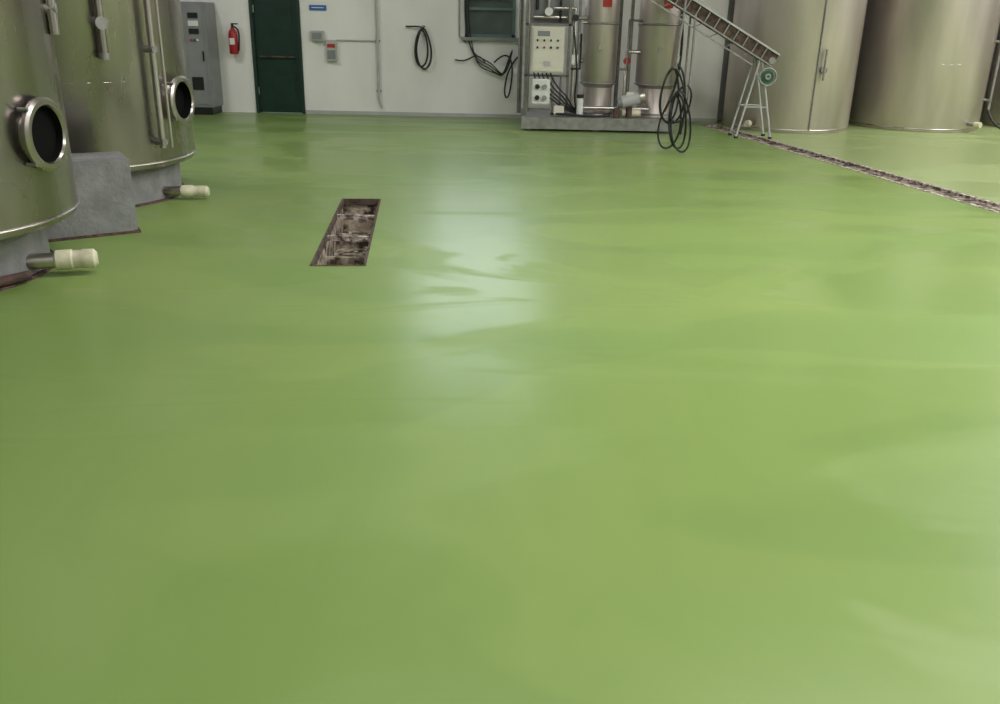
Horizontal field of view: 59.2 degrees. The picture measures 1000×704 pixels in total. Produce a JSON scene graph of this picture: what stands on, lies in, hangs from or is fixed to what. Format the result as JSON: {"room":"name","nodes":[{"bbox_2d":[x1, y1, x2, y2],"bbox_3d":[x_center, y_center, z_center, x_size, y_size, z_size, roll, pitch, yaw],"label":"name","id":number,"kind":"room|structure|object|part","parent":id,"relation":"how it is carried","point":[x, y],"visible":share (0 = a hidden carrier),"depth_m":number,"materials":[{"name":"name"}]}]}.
{"room":"winery tank room","nodes":[
{"label":"winery tank room","id":0,"kind":"room"},
{"bbox_2d":[180,0,728,121],"bbox_3d":[-1.346,-6.878,14.086,10.220,6.000,0.200,1,21,0],"label":"wall","id":1,"kind":"structure","parent":0,"point":[448,85],"depth_m":14.74,"materials":[{"name":"white paint"}]},
{"bbox_2d":[228,23,239,53],"bbox_3d":[-4.403,-5.178,14.539,0.166,0.480,0.210,-10,24,-27],"label":"fire extinguisher","id":2,"kind":"object","parent":1,"relation":"attached to","point":[234,38],"visible":1,"depth_m":14.48,"materials":[{"name":"red paint"}]},
{"bbox_2d":[248,0,260,112],"bbox_3d":[-4.109,-5.122,14.732,0.050,2.150,0.180,1,21,0],"label":"door frame","id":3,"kind":"structure","parent":1,"relation":"attached to","point":[249,1],"depth_m":14.71,"materials":[{"name":"paint"}]},
{"bbox_2d":[252,0,301,112],"bbox_3d":[-3.719,-5.093,14.735,0.730,2.090,0.050,1,21,0],"label":"leaf","id":4,"kind":"object","parent":1,"relation":"attached to","point":[259,34],"visible":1,"depth_m":14.81,"materials":[{"name":"green paint"}]},
{"bbox_2d":[260,38,294,67],"bbox_3d":[-3.721,-5.003,14.738,0.550,0.460,0.008,1,21,0],"label":"panel","id":5,"kind":"object","parent":4,"relation":"attached to","point":[269,47],"visible":1,"depth_m":14.73,"materials":[{"name":"green paint"}]},
{"bbox_2d":[260,55,294,57],"bbox_3d":[-3.722,-4.937,14.717,0.590,0.030,0.025,1,21,0],"label":"push bar","id":6,"kind":"object","parent":5,"relation":"attached to","point":[260,55],"visible":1,"depth_m":14.71,"materials":[{"name":"metal"}]},
{"bbox_2d":[296,0,305,113],"bbox_3d":[-3.329,-5.106,14.732,0.050,2.150,0.180,1,21,0],"label":"door frame","id":7,"kind":"structure","parent":1,"relation":"attached to","point":[297,1],"depth_m":14.71,"materials":[{"name":"paint"}]},
{"bbox_2d":[310,31,324,40],"bbox_3d":[-3.021,-5.231,14.558,0.220,0.160,0.108,1,21,0],"label":"junction box","id":8,"kind":"object","parent":1,"relation":"attached to","point":[314,35],"visible":1,"depth_m":14.51,"materials":[{"name":"grey paint"}]},
{"bbox_2d":[309,5,325,9],"bbox_3d":[-2.992,-5.652,14.444,0.280,0.080,0.022,1,21,0],"label":"sign","id":9,"kind":"object","parent":1,"relation":"attached to","point":[311,7],"visible":1,"depth_m":14.44,"materials":[{"name":"blue plastic"}]},
{"bbox_2d":[326,40,337,61],"bbox_3d":[-2.801,-5.013,14.645,0.170,0.340,0.098,1,21,0],"label":"box","id":10,"kind":"object","parent":1,"relation":"attached to","point":[331,45],"visible":1,"depth_m":14.61,"materials":[{"name":"grey paint"}]},
{"bbox_2d":[336,0,382,107],"bbox_3d":[-2.327,-5.737,14.387,0.746,3.385,0.059,1,21,0],"label":"conduit pipe","id":11,"kind":"object","parent":1,"relation":"attached to","point":[377,40],"visible":1,"depth_m":14.60,"materials":[{"name":"grey metal"}]},
{"bbox_2d":[406,25,431,69],"bbox_3d":[-1.344,-5.049,14.596,0.436,0.697,0.135,1,21,0],"label":"coiled hose","id":12,"kind":"object","parent":1,"relation":"hanging from","point":[422,28],"visible":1,"depth_m":14.57,"materials":[{"name":"black rubber"}]},
{"bbox_2d":[465,0,467,36],"bbox_3d":[-0.549,-5.537,14.530,0.050,0.630,0.150,1,21,0],"label":"frame","id":13,"kind":"object","parent":1,"relation":"attached to","point":[467,0],"visible":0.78,"depth_m":14.46,"materials":[{"name":"metal"}]},
{"bbox_2d":[455,0,517,97],"bbox_3d":[-0.209,-5.355,14.465,1.063,2.272,0.097,2,21,2],"label":"hanging cable tangle","id":14,"kind":"object","parent":1,"relation":"hanging from","point":[475,55],"visible":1,"depth_m":14.63,"materials":[{"name":"black rubber"}]},
{"bbox_2d":[461,37,518,40],"bbox_3d":[-0.167,-5.181,14.571,0.950,0.050,0.120,1,21,0],"label":"sill","id":15,"kind":"structure","parent":1,"relation":"attached to","point":[462,38],"depth_m":14.52,"materials":[{"name":"grey paint"}]},
{"bbox_2d":[468,0,512,34],"bbox_3d":[-0.159,-5.533,14.539,0.730,0.530,0.010,1,21,0],"label":"glass","id":16,"kind":"object","parent":1,"relation":"attached to","point":[481,21],"visible":1,"depth_m":14.54,"materials":[{"name":"glass"}]},
{"bbox_2d":[466,34,514,37],"bbox_3d":[-0.165,-5.258,14.633,0.830,0.050,0.150,1,21,0],"label":"frame","id":17,"kind":"object","parent":1,"relation":"attached to","point":[472,35],"visible":1,"depth_m":14.56,"materials":[{"name":"metal"}]},
{"bbox_2d":[469,7,512,10],"bbox_3d":[-0.157,-5.636,14.458,0.730,0.040,0.070,1,21,0],"label":"transom","id":18,"kind":"object","parent":1,"relation":"attached to","point":[470,8],"visible":1,"depth_m":14.42,"materials":[{"name":"metal"}]},
{"bbox_2d":[306,110,715,121],"bbox_3d":[0.184,-4.031,15.042,7.000,0.060,0.012,1,21,0],"label":"baseboard","id":19,"kind":"structure","parent":1,"relation":"attached to","point":[307,111],"depth_m":15.04,"materials":[{"name":"grey paint"}]},
{"bbox_2d":[512,0,515,37],"bbox_3d":[0.231,-5.521,14.530,0.050,0.630,0.150,1,21,0],"label":"frame","id":20,"kind":"object","parent":1,"relation":"attached to","point":[514,1],"visible":1,"depth_m":14.47,"materials":[{"name":"metal"}]},
{"bbox_2d":[0,112,999,703],"bbox_3d":[2.460,-0.459,5.850,18.100,0.001,23.300,1,21,0],"label":"floor","id":21,"kind":"structure","parent":0,"point":[587,416],"depth_m":3.65,"materials":[{"name":"green paint"}]},
{"bbox_2d":[0,0,98,290],"bbox_3d":[-3.814,-2.248,4.974,2.215,3.720,2.215,-16,27,-38],"label":"tank","id":22,"kind":"object","parent":21,"relation":"on","point":[38,191],"visible":1,"depth_m":5.22,"materials":[{"name":"grey metal"}]},
{"bbox_2d":[26,249,98,269],"bbox_3d":[-2.946,-0.576,5.577,0.717,0.130,0.327,1,21,0],"label":"outlet","id":23,"kind":"object","parent":22,"relation":"attached to","point":[36,259],"depth_m":5.58,"materials":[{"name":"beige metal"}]},
{"bbox_2d":[46,151,141,241],"bbox_3d":[-3.169,-1.191,6.677,0.716,0.560,0.524,-10,24,-28],"label":"support block","id":24,"kind":"object","parent":21,"relation":"on","point":[106,207],"visible":0.62,"depth_m":6.56,"materials":[{"name":"grey concrete"}]},
{"bbox_2d":[53,0,209,206],"bbox_3d":[-3.812,-3.213,7.515,2.421,3.720,2.214,1,21,0],"label":"tank","id":25,"kind":"object","parent":21,"relation":"on","point":[126,88],"visible":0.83,"depth_m":7.23,"materials":[{"name":"grey metal"}]},
{"bbox_2d":[162,185,209,196],"bbox_3d":[-2.855,-1.459,7.973,0.436,0.109,0.123,1,21,0],"label":"outlet","id":26,"kind":"object","parent":25,"relation":"attached to","point":[167,190],"depth_m":7.93,"materials":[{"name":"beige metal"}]},
{"bbox_2d":[180,1,222,114],"bbox_3d":[-5.125,-4.824,14.469,0.850,1.740,0.580,1,21,0],"label":"tall cabinet","id":27,"kind":"object","parent":21,"relation":"on","point":[198,18],"visible":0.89,"depth_m":14.27,"materials":[{"name":"grey metal"}]},
{"bbox_3d":[-5.126,-4.788,14.207,0.750,1.520,0.015,1,21,0],"label":"door panel","id":28,"kind":"part","parent":27,"relation":"part of","materials":[{"name":"grey paint"}]},
{"bbox_2d":[192,77,203,89],"bbox_3d":[-4.919,-4.378,14.348,0.180,0.200,0.011,1,21,0],"label":"vent","id":29,"kind":"object","parent":27,"relation":"attached to","point":[197,82],"depth_m":14.34,"materials":[{"name":"black metal"}]},
{"bbox_2d":[310,198,380,265],"bbox_3d":[-1.192,-0.859,7.135,0.379,0.317,2.357,0,21,-4],"label":"channel","id":30,"kind":"object","parent":21,"relation":"in","point":[346,241],"visible":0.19,"depth_m":7.57,"materials":[{"name":"concrete"}]},
{"bbox_2d":[516,0,683,132],"bbox_3d":[1.532,-5.010,13.553,2.498,3.000,1.480,1,21,0],"label":"machine","id":31,"kind":"object","parent":21,"relation":"on","point":[659,30],"visible":0.97,"depth_m":13.34,"materials":[{"name":"silver metal"}]},
{"bbox_3d":[0.332,-4.846,13.476,0.040,2.300,0.040,1,21,0],"label":"frame post","id":32,"kind":"part","parent":31,"relation":"part of","materials":[{"name":"silver metal"}]},
{"bbox_3d":[0.397,-4.637,13.212,0.040,2.100,0.040,1,21,0],"label":"frame post","id":33,"kind":"part","parent":31,"relation":"part of","materials":[{"name":"grey metal"}]},
{"bbox_3d":[0.708,-4.200,13.375,0.680,0.030,0.040,1,21,0],"label":"frame rail","id":34,"kind":"part","parent":31,"relation":"part of","materials":[{"name":"grey metal"}]},
{"bbox_3d":[0.722,-4.883,13.116,0.680,0.030,0.040,1,21,0],"label":"frame rail","id":35,"kind":"part","parent":31,"relation":"part of","materials":[{"name":"silver metal"}]},
{"bbox_3d":[0.714,-4.485,13.069,0.440,0.610,0.010,1,21,0],"label":"enclosure door","id":36,"kind":"part","parent":31,"relation":"part of","materials":[{"name":"beige metal"}]},
{"bbox_3d":[0.791,-5.315,13.187,0.640,0.800,0.040,1,21,0],"label":"panel","id":37,"kind":"part","parent":31,"relation":"part of","materials":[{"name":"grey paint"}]},
{"bbox_3d":[1.037,-4.624,13.212,0.040,2.100,0.040,1,21,0],"label":"frame post","id":38,"kind":"part","parent":31,"relation":"part of","materials":[{"name":"grey metal"}]},
{"bbox_3d":[1.599,-5.196,13.089,0.140,0.120,0.035,1,21,0],"label":"red plate","id":39,"kind":"part","parent":31,"relation":"part of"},
{"bbox_3d":[1.996,-3.852,13.444,0.318,0.254,0.190,1,21,0],"label":"pump motor","id":40,"kind":"part","parent":31,"relation":"part of","materials":[{"name":"grey paint"}]},
{"bbox_3d":[2.018,-3.687,13.560,0.280,0.120,0.120,1,21,0],"label":"motor","id":41,"kind":"part","parent":31,"relation":"part of","materials":[{"name":"beige plastic"}]},
{"bbox_3d":[2.499,-5.160,13.042,0.140,0.120,0.035,1,21,0],"label":"red plate","id":42,"kind":"part","parent":31,"relation":"part of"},
{"bbox_2d":[650,0,779,138],"bbox_3d":[2.903,-4.342,12.737,2.278,2.384,0.500,1,21,0],"label":"conveyor","id":43,"kind":"object","parent":21,"relation":"on","point":[696,10],"visible":0.99,"depth_m":12.55,"materials":[{"name":"silver metal"}]},
{"bbox_3d":[2.845,-4.668,12.426,2.150,1.188,0.050,1,21,0],"label":"rail","id":44,"kind":"part","parent":43,"relation":"part of","materials":[{"name":"silver metal"}]},
{"bbox_3d":[2.936,-4.816,12.370,2.152,1.192,0.050,1,21,0],"label":"rail","id":45,"kind":"part","parent":43,"relation":"part of","materials":[{"name":"silver metal"}]},
{"bbox_3d":[3.622,-3.853,13.142,0.268,1.156,0.030,1,21,0],"label":"leg","id":46,"kind":"part","parent":43,"relation":"part of","materials":[{"name":"grey paint"}]},
{"bbox_3d":[3.619,-3.725,12.805,0.268,1.156,0.030,1,21,0],"label":"leg","id":47,"kind":"part","parent":43,"relation":"part of","materials":[{"name":"grey paint"}]},
{"bbox_3d":[3.871,-3.848,13.142,0.288,1.156,0.030,1,21,0],"label":"leg","id":48,"kind":"part","parent":43,"relation":"part of","materials":[{"name":"grey paint"}]},
{"bbox_3d":[3.869,-3.720,12.805,0.288,1.156,0.030,1,21,0],"label":"leg","id":49,"kind":"part","parent":43,"relation":"part of","materials":[{"name":"grey paint"}]},
{"bbox_2d":[722,0,867,133],"bbox_3d":[4.759,-5.624,13.910,2.020,4.020,2.070,1,21,0],"label":"tank","id":50,"kind":"object","parent":21,"relation":"on","point":[818,42],"visible":0.91,"depth_m":13.50,"materials":[{"name":"silver metal"}]},
{"bbox_3d":[4.910,-4.278,13.361,0.099,0.099,0.060,-2,21,-9],"label":"latch plate","id":51,"kind":"part","parent":50,"relation":"part of","materials":[{"name":"silver metal"}]},
{"bbox_3d":[4.916,-4.338,13.307,0.032,0.450,0.032,1,21,0],"label":"latch handle","id":52,"kind":"part","parent":50,"relation":"part of","materials":[{"name":"metal"}]},
{"bbox_2d":[701,125,999,212],"bbox_3d":[4.709,-1.368,8.522,0.347,0.118,13.300,-3,21,-10],"label":"drain","id":53,"kind":"object","parent":21,"relation":"in","point":[947,193],"visible":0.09,"depth_m":10.28,"materials":[{"name":"metal"}]},
{"bbox_2d":[849,0,999,132],"bbox_3d":[7.349,-5.758,14.406,2.504,4.020,2.125,1,21,0],"label":"tank","id":54,"kind":"object","parent":21,"relation":"on","point":[923,65],"visible":1,"depth_m":14.04,"materials":[{"name":"silver metal"}]},
{"bbox_2d":[966,122,981,127],"bbox_3d":[7.638,-3.673,14.201,0.199,0.090,0.265,1,21,0],"label":"tap","id":55,"kind":"object","parent":54,"relation":"on","point":[968,124],"depth_m":14.15,"materials":[{"name":"beige plastic"}]},
{"bbox_2d":[982,36,999,126],"bbox_3d":[9.624,-5.829,14.718,2.060,4.020,2.060,1,21,0],"label":"tank","id":56,"kind":"object","parent":21,"relation":"on","point":[995,103],"visible":0.84,"depth_m":15.27,"materials":[{"name":"silver metal"}]},
{"bbox_2d":[717,0,733,120],"bbox_3d":[3.829,-7.089,14.928,0.120,6.000,1.600,1,21,0],"label":"wall","id":57,"kind":"structure","parent":0,"point":[730,7],"depth_m":14.96,"materials":[{"name":"paint"}]},
{"bbox_2d":[722,0,999,117],"bbox_3d":[7.715,-7.328,15.769,7.880,6.000,0.200,1,21,0],"label":"wall","id":58,"kind":"structure","parent":0,"point":[998,34],"depth_m":16.45,"materials":[{"name":"paint"}]},
{"bbox_3d":[2.580,-6.160,3.684,18.100,0.200,23.300,1,21,0],"label":"ceiling","id":59,"kind":"structure","parent":0,"visible":0},
{"bbox_2d":[657,0,691,152],"bbox_3d":[2.279,-5.363,10.291,0.437,5.956,0.127,2,21,2],"label":"coil","id":60,"kind":"object","parent":59,"relation":"hanging from","point":[670,121],"visible":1,"depth_m":11.13,"materials":[{"name":"black rubber"}]}
]}

